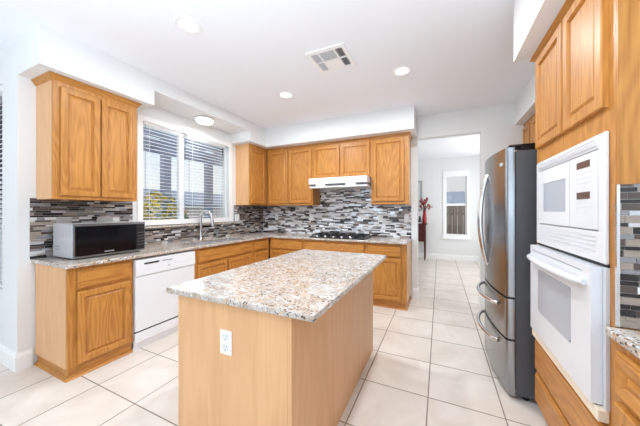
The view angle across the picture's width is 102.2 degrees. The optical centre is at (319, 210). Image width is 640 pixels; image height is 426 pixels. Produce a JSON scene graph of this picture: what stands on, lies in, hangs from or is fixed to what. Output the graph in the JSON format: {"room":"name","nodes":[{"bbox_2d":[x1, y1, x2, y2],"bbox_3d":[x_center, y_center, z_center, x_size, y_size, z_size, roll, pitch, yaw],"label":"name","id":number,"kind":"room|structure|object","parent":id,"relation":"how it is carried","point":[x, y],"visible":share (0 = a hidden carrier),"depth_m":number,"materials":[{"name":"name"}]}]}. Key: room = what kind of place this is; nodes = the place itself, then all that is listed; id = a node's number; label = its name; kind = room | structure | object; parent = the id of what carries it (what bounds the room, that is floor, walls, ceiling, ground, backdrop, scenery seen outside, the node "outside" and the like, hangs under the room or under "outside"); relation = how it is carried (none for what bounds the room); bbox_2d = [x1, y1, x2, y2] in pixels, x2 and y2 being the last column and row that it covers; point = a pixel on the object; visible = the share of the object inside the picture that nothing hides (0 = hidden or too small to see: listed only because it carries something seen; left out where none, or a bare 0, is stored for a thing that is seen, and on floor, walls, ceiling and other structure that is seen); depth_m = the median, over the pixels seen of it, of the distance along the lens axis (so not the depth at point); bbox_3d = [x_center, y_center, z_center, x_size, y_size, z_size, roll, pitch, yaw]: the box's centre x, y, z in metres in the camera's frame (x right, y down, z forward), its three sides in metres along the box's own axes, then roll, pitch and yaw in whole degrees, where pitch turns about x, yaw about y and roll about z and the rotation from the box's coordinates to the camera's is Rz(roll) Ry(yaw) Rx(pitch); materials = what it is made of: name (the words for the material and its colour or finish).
{"room":"kitchen","nodes":[
{"label":"kitchen","id":0,"kind":"room"},
{"bbox_2d":[0,44,8,347],"bbox_3d":[-3.562,-0.055,2.718,2.050,2.772,0.160,0,0,25],"label":"wall","id":1,"kind":"structure","parent":0,"point":[4,52],"depth_m":2.25,"materials":[{"name":"paint"}]},
{"bbox_2d":[0,98,1,218],"bbox_3d":[-3.302,-0.214,2.631,1.195,1.830,0.060,0,0,25],"label":"window","id":2,"kind":"structure","parent":1,"relation":"in","point":[0,98],"depth_m":2.58,"materials":[{"name":"clear glass"}]},
{"bbox_2d":[0,86,1,286],"bbox_3d":[-3.334,-0.218,2.563,1.175,1.818,0.069,0,0,25],"label":"window blind","id":3,"kind":"object","parent":2,"relation":"attached to","point":[0,86],"visible":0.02,"depth_m":2.38,"materials":[{"name":"white plastic"}]},
{"bbox_2d":[0,344,32,371],"bbox_3d":[-3.501,1.258,2.641,2.226,0.146,0.103,0,0,25],"label":"baseboard","id":4,"kind":"structure","parent":1,"relation":"attached to","point":[12,360],"depth_m":2.18,"materials":[{"name":"white wood"}]},
{"bbox_2d":[9,38,249,364],"bbox_3d":[-1.874,-0.055,3.733,0.160,2.772,3.422,0,0,25],"label":"wall","id":5,"kind":"structure","parent":0,"point":[22,91],"depth_m":2.19,"materials":[{"name":"paint"}]},
{"bbox_2d":[31,71,141,201],"bbox_3d":[-2.185,-0.615,2.475,0.332,1.032,0.713,0,0,25],"label":"upper cabinet","id":6,"kind":"object","parent":5,"relation":"attached to","point":[86,135],"visible":1,"depth_m":2.29,"materials":[{"name":"brown wood"}]},
{"bbox_2d":[30,198,262,258],"bbox_3d":[-1.807,0.153,3.675,0.008,0.526,3.229,0,0,25],"label":"tile backsplash","id":7,"kind":"structure","parent":5,"relation":"attached to","point":[43,213],"depth_m":2.73,"materials":[{"name":"tile"}]},
{"bbox_2d":[56,217,71,222],"bbox_3d":[-2.386,0.116,2.407,0.008,0.115,0.114,0,0,25],"label":"wall outlet","id":8,"kind":"object","parent":7,"relation":"attached to","point":[58,219],"visible":0.43,"depth_m":2.40,"materials":[{"name":"grey plastic"}]},
{"bbox_2d":[59,220,69,222],"bbox_3d":[-2.383,0.116,2.405,0.002,0.068,0.080,0,0,25],"label":"socket","id":9,"kind":"object","parent":8,"relation":"attached to","point":[60,221],"depth_m":2.41,"materials":[{"name":"grey plastic"}]},
{"bbox_2d":[97,216,119,221],"bbox_3d":[-2.236,0.087,2.730,0.008,0.051,0.200,0,0,25],"label":"wall outlet","id":10,"kind":"object","parent":7,"relation":"attached to","point":[99,219],"visible":0.43,"depth_m":2.72,"materials":[{"name":"grey plastic"}]},
{"bbox_2d":[137,113,234,228],"bbox_3d":[-1.859,-0.458,3.700,0.195,1.342,1.590,0,0,25],"label":"window","id":11,"kind":"structure","parent":5,"relation":"in","point":[140,118],"depth_m":3.60,"materials":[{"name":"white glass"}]},
{"bbox_2d":[143,121,182,219],"bbox_3d":[-2.015,-0.478,3.334,0.069,1.228,0.525,0,0,25],"label":"window blind","id":12,"kind":"object","parent":11,"relation":"attached to","point":[146,124],"visible":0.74,"depth_m":3.29,"materials":[{"name":"white plastic"}]},
{"bbox_2d":[185,134,224,218],"bbox_3d":[-1.733,-0.478,3.942,0.069,1.228,0.695,0,0,25],"label":"window blind","id":13,"kind":"object","parent":11,"relation":"attached to","point":[192,138],"visible":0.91,"depth_m":3.85,"materials":[{"name":"white plastic"}]},
{"bbox_2d":[236,143,268,205],"bbox_3d":[-1.146,-0.615,4.726,0.324,1.032,0.761,0,0,25],"label":"upper cabinet","id":14,"kind":"object","parent":5,"relation":"attached to","point":[251,160],"visible":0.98,"depth_m":4.41,"materials":[{"name":"brown wood"}]},
{"bbox_2d":[17,23,416,148],"bbox_3d":[-0.522,-1.284,3.041,2.875,0.315,3.302,0,0,25],"label":"soffit","id":15,"kind":"structure","parent":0,"point":[41,49],"depth_m":2.98,"materials":[{"name":"paint"}]},
{"bbox_2d":[194,115,214,125],"bbox_3d":[-1.615,-1.238,3.614,0.260,0.104,0.260,0,0,25],"label":"dome light","id":16,"kind":"object","parent":15,"relation":"attached to","point":[201,119],"visible":1,"depth_m":3.54,"materials":[{"name":"white glass"}]},
{"bbox_2d":[0,0,534,159],"bbox_3d":[-1.016,-1.491,2.659,6.960,0.100,12.010,0,0,25],"label":"ceiling","id":17,"kind":"structure","parent":0,"point":[459,54],"depth_m":2.29,"materials":[{"name":"paint"}]},
{"bbox_2d":[174,16,201,33],"bbox_3d":[-1.023,-1.437,2.001,0.196,0.008,0.196,0,0,25],"label":"recessed light","id":18,"kind":"object","parent":17,"relation":"in","point":[186,24],"visible":1,"depth_m":1.99,"materials":[{"name":"white"}]},
{"bbox_2d":[278,91,293,98],"bbox_3d":[-0.424,-1.437,3.211,0.196,0.008,0.196,0,0,25],"label":"recessed light","id":19,"kind":"object","parent":17,"relation":"in","point":[285,95],"visible":1,"depth_m":3.21,"materials":[{"name":"white"}]},
{"bbox_2d":[305,42,355,73],"bbox_3d":[0.111,-1.435,2.451,0.370,0.012,0.370,0,0,25],"label":"ceiling vent","id":20,"kind":"object","parent":17,"relation":"in","point":[336,57],"visible":1,"depth_m":2.43,"materials":[{"name":"grey plastic"}]},
{"bbox_2d":[392,66,411,75],"bbox_3d":[0.845,-1.437,2.659,0.196,0.008,0.196,0,0,25],"label":"recessed light","id":21,"kind":"object","parent":17,"relation":"in","point":[402,70],"visible":1,"depth_m":2.65,"materials":[{"name":"white"}]},
{"bbox_2d":[0,258,547,425],"bbox_3d":[-1.016,1.381,2.659,6.960,0.100,12.010,0,0,25],"label":"floor","id":22,"kind":"structure","parent":0,"point":[429,364],"depth_m":2.01,"materials":[{"name":"beige tile"}]},
{"bbox_2d":[34,259,132,382],"bbox_3d":[-2.106,0.890,2.325,0.578,0.882,0.482,0,0,25],"label":"base cabinet","id":23,"kind":"object","parent":22,"relation":"on","point":[84,315],"visible":0.94,"depth_m":2.15,"materials":[{"name":"brown wood"}]},
{"bbox_2d":[132,250,194,350],"bbox_3d":[-1.852,0.896,2.837,0.594,0.867,0.646,0,0,25],"label":"dishwasher","id":24,"kind":"object","parent":22,"relation":"on","point":[155,310],"visible":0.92,"depth_m":2.62,"materials":[{"name":"white plastic"}]},
{"bbox_2d":[193,240,251,279],"bbox_3d":[-1.507,0.890,3.618,0.578,0.882,1.048,0,0,25],"label":"base cabinet","id":25,"kind":"object","parent":22,"relation":"on","point":[212,260],"visible":0.41,"depth_m":3.39,"materials":[{"name":"brown wood"}]},
{"bbox_2d":[238,238,268,262],"bbox_3d":[-1.196,0.890,4.288,0.578,0.882,0.427,0,0,25],"label":"base cabinet","id":26,"kind":"object","parent":22,"relation":"on","point":[260,247],"visible":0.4,"depth_m":4.13,"materials":[{"name":"brown wood"}]},
{"bbox_2d":[178,270,372,425],"bbox_3d":[-0.136,0.889,1.927,0.718,0.883,1.498,0,0,25],"label":"kitchen island","id":27,"kind":"object","parent":22,"relation":"on","point":[237,366],"visible":0.88,"depth_m":1.29,"materials":[{"name":"brown wood"}]},
{"bbox_2d":[222,333,227,340],"bbox_3d":[-0.460,0.615,1.254,0.034,0.032,0.006,0,0,25],"label":"socket","id":28,"kind":"object","parent":27,"relation":"attached to","point":[224,335],"depth_m":1.25,"materials":[{"name":"white plastic"}]},
{"bbox_2d":[222,344,227,351],"bbox_3d":[-0.460,0.667,1.254,0.034,0.032,0.006,0,0,25],"label":"socket","id":29,"kind":"object","parent":27,"relation":"attached to","point":[224,346],"depth_m":1.25,"materials":[{"name":"white plastic"}]},
{"bbox_2d":[220,329,231,355],"bbox_3d":[-0.458,0.641,1.258,0.074,0.118,0.006,0,0,25],"label":"outlet plate","id":30,"kind":"object","parent":27,"relation":"attached to","point":[225,334],"depth_m":1.25,"materials":[{"name":"white plastic"}]},
{"bbox_2d":[166,249,385,321],"bbox_3d":[-0.105,0.432,1.919,0.896,0.030,1.555,0,0,25],"label":"island countertop","id":31,"kind":"structure","parent":27,"relation":"on","point":[303,284],"depth_m":1.48,"materials":[{"name":"stone"}]},
{"bbox_2d":[270,238,302,257],"bbox_3d":[-0.440,0.890,4.479,0.635,0.882,0.598,0,0,25],"label":"base cabinet","id":32,"kind":"object","parent":22,"relation":"on","point":[278,246],"visible":0.3,"depth_m":4.23,"materials":[{"name":"brown wood"}]},
{"bbox_2d":[303,239,365,253],"bbox_3d":[0.312,0.890,4.131,1.021,0.882,0.598,0,0,25],"label":"base cabinet","id":33,"kind":"object","parent":22,"relation":"on","point":[323,245],"visible":0.11,"depth_m":3.85,"materials":[{"name":"brown wood"}]},
{"bbox_2d":[31,232,411,268],"bbox_3d":[-0.536,0.432,3.090,2.805,0.030,3.220,0,0,25],"label":"countertop","id":34,"kind":"structure","parent":33,"relation":"on","point":[150,250],"depth_m":3.02,"materials":[{"name":"stone"}]},
{"bbox_2d":[53,221,144,258],"bbox_3d":[-2.102,0.264,2.496,0.357,0.305,0.586,0,0,25],"label":"microwave oven","id":35,"kind":"object","parent":34,"relation":"on","point":[81,239],"visible":1,"depth_m":2.31,"materials":[{"name":"silver metal"}]},
{"bbox_2d":[199,211,213,239],"bbox_3d":[-1.615,0.208,3.705,0.242,0.417,0.135,0,0,25],"label":"faucet","id":36,"kind":"object","parent":34,"relation":"on","point":[203,212],"visible":1,"depth_m":3.69,"materials":[{"name":"silver metal"}]},
{"bbox_2d":[185,239,237,244],"bbox_3d":[-1.474,0.539,3.615,0.421,0.184,0.916,0,0,25],"label":"sink","id":37,"kind":"object","parent":34,"relation":"in","point":[223,240],"visible":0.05,"depth_m":3.78,"materials":[{"name":"metal"}]},
{"bbox_2d":[309,232,371,239],"bbox_3d":[0.328,0.391,4.083,0.880,0.052,0.475,0,0,25],"label":"gas cooktop","id":38,"kind":"object","parent":34,"relation":"in","point":[356,236],"visible":1,"depth_m":4.00,"materials":[{"name":"black metal"}]},
{"bbox_2d":[366,241,411,310],"bbox_3d":[1.028,0.890,3.799,0.556,0.882,0.598,0,0,25],"label":"base cabinet","id":39,"kind":"object","parent":22,"relation":"on","point":[392,276],"visible":0.7,"depth_m":3.52,"materials":[{"name":"brown wood"}]},
{"bbox_2d":[418,223,426,259],"bbox_3d":[2.390,0.839,7.308,1.190,0.985,0.370,0,0,25],"label":"console table","id":40,"kind":"object","parent":22,"relation":"on","point":[421,227],"visible":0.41,"depth_m":6.95,"materials":[{"name":"brown wood"}]},
{"bbox_2d":[418,197,430,223],"bbox_3d":[2.861,-0.019,7.013,0.389,0.728,0.283,0,0,-25],"label":"flower vase","id":41,"kind":"object","parent":40,"relation":"on","point":[424,218],"visible":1,"depth_m":7.00,"materials":[{"name":"red ceramic"}]},
{"bbox_2d":[476,143,536,400],"bbox_3d":[1.821,0.431,2.104,0.930,1.800,0.906,0,0,25],"label":"refrigerator","id":42,"kind":"object","parent":22,"relation":"on","point":[509,185],"visible":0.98,"depth_m":1.82,"materials":[{"name":"grey metal"}]},
{"bbox_2d":[529,0,639,425],"bbox_3d":[1.573,0.162,1.175,0.772,2.336,0.878,0,0,25],"label":"tall cabinet","id":43,"kind":"object","parent":22,"relation":"on","point":[587,62],"visible":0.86,"depth_m":1.09,"materials":[{"name":"brown wood"}]},
{"bbox_2d":[526,131,609,423],"bbox_3d":[1.450,0.250,1.220,0.656,1.102,0.767,0,0,25],"label":"wall oven","id":44,"kind":"object","parent":43,"relation":"in","point":[570,271],"visible":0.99,"depth_m":1.14,"materials":[{"name":"white plastic"}]},
{"bbox_2d":[615,184,639,328],"bbox_3d":[1.403,0.161,0.775,0.739,0.510,0.010,0,0,25],"label":"tile backsplash","id":45,"kind":"structure","parent":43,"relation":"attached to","point":[627,196],"depth_m":0.92,"materials":[{"name":"tile"}]},
{"bbox_2d":[613,341,639,425],"bbox_3d":[1.193,0.890,0.362,0.776,0.882,0.900,0,0,25],"label":"base cabinet","id":46,"kind":"object","parent":22,"relation":"on","point":[626,404],"visible":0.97,"depth_m":0.84,"materials":[{"name":"brown wood"}]},
{"bbox_2d":[605,327,639,358],"bbox_3d":[1.167,0.432,0.305,0.775,0.030,1.035,0,0,25],"label":"countertop","id":47,"kind":"structure","parent":46,"relation":"on","point":[628,339],"depth_m":0.86,"materials":[{"name":"stone"}]},
{"bbox_2d":[269,102,523,297],"bbox_3d":[0.939,-0.055,4.249,4.510,2.772,0.120,0,0,25],"label":"wall","id":48,"kind":"structure","parent":0,"point":[496,128],"depth_m":3.67,"materials":[{"name":"paint"}]},
{"bbox_2d":[267,144,319,205],"bbox_3d":[-0.486,-0.612,4.664,0.927,1.026,0.324,0,0,25],"label":"upper cabinet","id":49,"kind":"object","parent":48,"relation":"attached to","point":[289,169],"visible":0.99,"depth_m":4.51,"materials":[{"name":"brown wood"}]},
{"bbox_2d":[263,188,410,237],"bbox_3d":[0.138,0.024,4.549,2.786,0.786,0.008,0,0,25],"label":"tile backsplash","id":50,"kind":"structure","parent":48,"relation":"attached to","point":[343,210],"depth_m":4.42,"materials":[{"name":"tile"}]},
{"bbox_2d":[378,215,382,221],"bbox_3d":[0.974,0.119,4.151,0.072,0.118,0.010,0,0,25],"label":"wall outlet","id":51,"kind":"object","parent":50,"relation":"attached to","point":[380,217],"visible":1,"depth_m":4.15,"materials":[{"name":"white plastic"}]},
{"bbox_2d":[404,215,408,221],"bbox_3d":[1.336,0.119,3.983,0.072,0.118,0.010,0,0,25],"label":"wall outlet","id":52,"kind":"object","parent":50,"relation":"attached to","point":[406,217],"visible":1,"depth_m":3.98,"materials":[{"name":"white plastic"}]},
{"bbox_2d":[309,175,370,189],"bbox_3d":[0.352,-0.442,4.173,0.945,0.150,0.493,0,0,25],"label":"range hood","id":53,"kind":"object","parent":48,"relation":"attached to","point":[348,182],"visible":0.95,"depth_m":3.97,"materials":[{"name":"white metal"}]},
{"bbox_2d":[310,182,370,186],"bbox_3d":[0.355,-0.406,4.180,0.937,0.034,0.479,0,0,25],"label":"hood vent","id":54,"kind":"object","parent":53,"relation":"on","point":[312,184],"depth_m":3.95,"materials":[{"name":"white metal"}]},
{"bbox_2d":[313,137,370,177],"bbox_3d":[0.387,-0.823,4.260,0.994,0.604,0.324,0,0,25],"label":"upper cabinet","id":55,"kind":"object","parent":48,"relation":"attached to","point":[352,157],"visible":0.92,"depth_m":4.10,"materials":[{"name":"brown wood"}]},
{"bbox_2d":[371,132,411,204],"bbox_3d":[1.093,-0.612,3.932,0.562,1.026,0.324,0,0,25],"label":"upper cabinet","id":56,"kind":"object","parent":48,"relation":"attached to","point":[390,153],"visible":1,"depth_m":3.79,"materials":[{"name":"brown wood"}]},
{"bbox_2d":[413,287,418,298],"bbox_3d":[0.477,1.258,4.463,2.311,0.146,0.152,0,0,25],"label":"baseboard","id":57,"kind":"structure","parent":48,"relation":"attached to","point":[415,291],"depth_m":3.93,"materials":[{"name":"white wood"}]},
{"bbox_2d":[478,294,484,307],"bbox_3d":[2.376,1.258,3.574,0.296,0.146,0.136,0,0,25],"label":"baseboard","id":58,"kind":"structure","parent":48,"relation":"attached to","point":[481,301],"depth_m":3.57,"materials":[{"name":"white wood"}]},
{"bbox_2d":[418,156,479,255],"bbox_3d":[2.755,-0.055,7.464,3.920,2.772,0.120,0,0,25],"label":"wall","id":59,"kind":"structure","parent":0,"point":[430,172],"depth_m":7.11,"materials":[{"name":"paint"}]},
{"bbox_2d":[418,181,421,210],"bbox_3d":[2.577,-0.424,7.462,0.700,0.850,0.029,0,0,25],"label":"picture frame","id":60,"kind":"object","parent":59,"relation":"attached to","point":[419,182],"visible":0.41,"depth_m":7.34,"materials":[{"name":"silver metal"}]},
{"bbox_2d":[418,182,420,208],"bbox_3d":[2.581,-0.424,7.469,0.630,0.780,0.010,0,0,25],"label":"print","id":61,"kind":"object","parent":60,"relation":"attached to","point":[419,183],"depth_m":7.35},
{"bbox_2d":[418,252,479,261],"bbox_3d":[2.726,1.258,7.402,3.920,0.146,0.016,0,0,25],"label":"baseboard","id":62,"kind":"structure","parent":59,"relation":"attached to","point":[420,255],"depth_m":7.01,"materials":[{"name":"white wood"}]},
{"bbox_2d":[442,170,469,239],"bbox_3d":[3.679,-0.157,6.991,0.675,1.845,0.160,0,0,25],"label":"window","id":63,"kind":"structure","parent":59,"relation":"in","point":[465,173],"depth_m":6.94,"materials":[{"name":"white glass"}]},
{"bbox_2d":[514,0,565,124],"bbox_3d":[1.728,-1.224,1.618,0.865,0.434,3.990,0,0,25],"label":"wall","id":64,"kind":"structure","parent":0,"point":[533,19],"depth_m":1.57,"materials":[{"name":"paint"}]},
{"bbox_3d":[2.087,-0.055,1.220,0.120,2.772,11.770,0,0,25],"label":"wall","id":65,"kind":"structure","parent":0,"visible":0},
{"bbox_2d":[522,113,534,143],"bbox_3d":[2.374,-0.830,2.390,0.342,0.602,2.045,0,0,25],"label":"upper cabinet","id":66,"kind":"object","parent":65,"relation":"attached to","point":[528,132],"visible":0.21,"depth_m":3.11,"materials":[{"name":"brown wood"}]},
{"label":"outside","id":67,"kind":"structure","parent":0,"visible":0},
{"bbox_3d":[-3.761,1.441,6.153,28.000,0.180,32.000,0,0,25],"label":"ground","id":68,"kind":"structure","parent":67,"visible":0},
{"bbox_2d":[160,151,170,218],"bbox_3d":[-3.074,0.131,5.139,0.140,2.599,0.140,0,0,25],"label":"patio post","id":69,"kind":"object","parent":68,"relation":"on","point":[162,185],"visible":0.29,"depth_m":5.09,"materials":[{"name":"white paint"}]},
{"bbox_2d":[143,191,189,219],"bbox_3d":[-2.786,0.552,4.324,1.053,1.801,1.474,0,0,25],"label":"flowering bush","id":70,"kind":"object","parent":68,"relation":"on","point":[156,195],"visible":0.09,"depth_m":4.29,"materials":[{"name":"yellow plant"}]},
{"bbox_2d":[143,188,222,219],"bbox_3d":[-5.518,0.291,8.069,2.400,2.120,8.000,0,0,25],"label":"neighbor house","id":71,"kind":"structure","parent":68,"relation":"on","point":[187,201],"depth_m":9.08,"materials":[{"name":"stone"}]},
{"bbox_2d":[204,161,212,217],"bbox_3d":[-2.632,0.131,6.092,0.140,2.599,0.140,0,0,25],"label":"patio post","id":72,"kind":"object","parent":68,"relation":"on","point":[208,193],"visible":0.43,"depth_m":6.04,"materials":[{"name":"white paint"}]},
{"bbox_2d":[446,176,464,233],"bbox_3d":[6.627,-0.919,11.918,6.000,4.700,3.200,0,0,25],"label":"neighbor house","id":73,"kind":"structure","parent":68,"relation":"on","point":[455,186],"depth_m":12.30,"materials":[{"name":"stone"}]},
{"bbox_2d":[446,206,464,233],"bbox_3d":[4.252,0.631,8.649,2.240,1.600,0.070,0,0,25],"label":"fence","id":74,"kind":"object","parent":68,"relation":"on","point":[451,211],"visible":0.09,"depth_m":8.51,"materials":[{"name":"brown wood"}]},
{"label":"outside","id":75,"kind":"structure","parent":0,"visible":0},
{"bbox_2d":[143,127,222,166],"bbox_3d":[-2.330,-1.279,5.269,1.940,0.220,5.200,0,0,25],"label":"roof","id":76,"kind":"structure","parent":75,"point":[153,133],"depth_m":5.05,"materials":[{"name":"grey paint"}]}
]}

